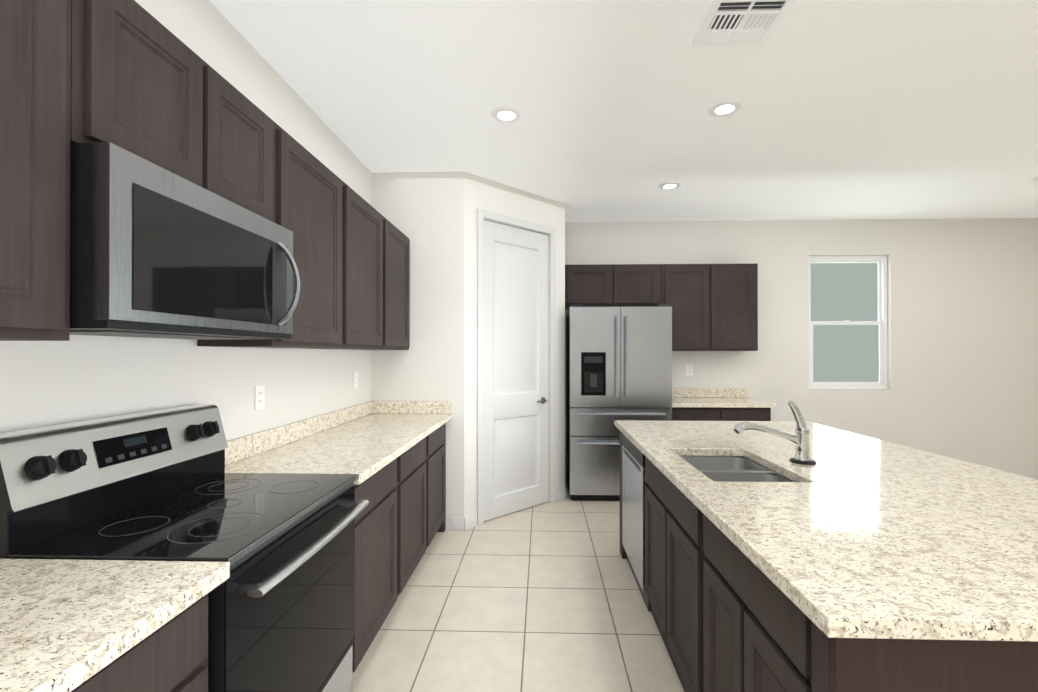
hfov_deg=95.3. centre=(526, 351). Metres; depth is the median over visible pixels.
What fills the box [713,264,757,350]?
upper cabinet
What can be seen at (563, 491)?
baseboard
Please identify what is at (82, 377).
wall
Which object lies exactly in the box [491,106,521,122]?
recessed light
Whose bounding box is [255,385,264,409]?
electrical outlet
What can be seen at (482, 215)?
door frame
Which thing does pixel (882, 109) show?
ceiling
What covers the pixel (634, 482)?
dishwasher
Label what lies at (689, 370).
electrical outlet
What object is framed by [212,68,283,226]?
upper cabinet
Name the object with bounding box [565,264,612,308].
upper cabinet
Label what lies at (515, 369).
pantry door
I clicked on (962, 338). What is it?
wall
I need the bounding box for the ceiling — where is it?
[209,0,1037,221]
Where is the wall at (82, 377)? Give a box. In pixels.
[0,0,379,440]
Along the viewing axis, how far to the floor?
2.49 m
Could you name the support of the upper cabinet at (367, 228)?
attached to the wall at (82, 377)
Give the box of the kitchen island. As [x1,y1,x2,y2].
[620,432,1037,691]
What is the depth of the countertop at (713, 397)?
4.91 m
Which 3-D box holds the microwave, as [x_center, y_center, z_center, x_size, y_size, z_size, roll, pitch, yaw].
[-1.086,-0.259,1.463,0.455,0.424,0.785,0,0,2]
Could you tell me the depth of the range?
1.35 m
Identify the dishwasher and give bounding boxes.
[622,433,650,611]
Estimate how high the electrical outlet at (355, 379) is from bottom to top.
0.116 m
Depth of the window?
5.18 m
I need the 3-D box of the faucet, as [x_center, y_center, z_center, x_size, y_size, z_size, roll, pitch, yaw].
[1.085,0.348,2.078,0.349,0.271,0.102,0,0,2]
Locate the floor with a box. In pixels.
[352,480,684,691]
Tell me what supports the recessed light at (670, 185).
in the ceiling
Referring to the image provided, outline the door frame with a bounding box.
[477,209,554,524]
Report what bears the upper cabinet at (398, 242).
attached to the wall at (82, 377)
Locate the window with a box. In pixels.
[808,256,887,388]
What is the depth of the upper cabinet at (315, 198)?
2.19 m
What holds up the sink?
in the island countertop at (877, 539)
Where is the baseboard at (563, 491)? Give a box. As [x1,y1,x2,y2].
[560,484,565,499]
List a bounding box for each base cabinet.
[71,594,207,691]
[352,454,402,673]
[403,434,430,588]
[431,423,445,540]
[671,407,770,420]
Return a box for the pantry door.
[484,220,547,520]
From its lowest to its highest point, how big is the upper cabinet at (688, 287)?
0.890 m
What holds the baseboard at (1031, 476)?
attached to the wall at (962, 338)
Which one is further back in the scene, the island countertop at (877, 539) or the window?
the window
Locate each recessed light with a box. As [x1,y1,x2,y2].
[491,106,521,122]
[658,181,680,189]
[708,100,741,116]
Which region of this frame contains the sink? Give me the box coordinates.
[682,452,793,479]
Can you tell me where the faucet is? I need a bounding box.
[730,400,821,463]
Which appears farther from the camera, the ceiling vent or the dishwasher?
the dishwasher
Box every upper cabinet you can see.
[0,0,91,340]
[92,0,211,191]
[197,130,347,349]
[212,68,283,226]
[348,186,387,349]
[388,221,409,349]
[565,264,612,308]
[613,264,664,306]
[665,264,712,350]
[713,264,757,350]
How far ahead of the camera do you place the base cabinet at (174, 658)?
0.94 m
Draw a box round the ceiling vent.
[692,0,795,45]
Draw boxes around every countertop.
[0,401,451,691]
[614,420,1037,643]
[672,388,775,407]
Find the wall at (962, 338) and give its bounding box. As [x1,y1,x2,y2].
[548,218,1037,483]
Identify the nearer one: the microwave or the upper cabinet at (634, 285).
the microwave
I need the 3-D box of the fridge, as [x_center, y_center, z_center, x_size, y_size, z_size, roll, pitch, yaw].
[0.890,0.484,4.764,0.950,1.852,0.811,0,0,2]
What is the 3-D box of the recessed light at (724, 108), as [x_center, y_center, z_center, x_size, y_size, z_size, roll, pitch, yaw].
[1.167,-1.431,2.787,0.188,0.013,0.188,0,0,2]
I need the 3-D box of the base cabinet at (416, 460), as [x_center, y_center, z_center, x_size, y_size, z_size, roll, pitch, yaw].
[-0.964,0.964,2.777,0.616,0.876,0.610,0,0,2]
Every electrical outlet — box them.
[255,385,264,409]
[353,372,357,387]
[686,365,692,375]
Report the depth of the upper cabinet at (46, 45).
0.98 m
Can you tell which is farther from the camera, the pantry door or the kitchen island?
the pantry door
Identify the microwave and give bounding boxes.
[70,142,299,339]
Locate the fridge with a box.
[566,304,671,500]
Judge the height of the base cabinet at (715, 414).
0.875 m
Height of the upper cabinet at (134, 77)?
0.438 m
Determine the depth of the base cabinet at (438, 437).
3.44 m
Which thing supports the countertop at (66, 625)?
on the base cabinet at (438, 437)
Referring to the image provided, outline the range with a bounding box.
[0,404,369,691]
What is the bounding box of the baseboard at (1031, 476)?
[1022,475,1037,478]
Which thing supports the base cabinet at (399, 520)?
on the floor

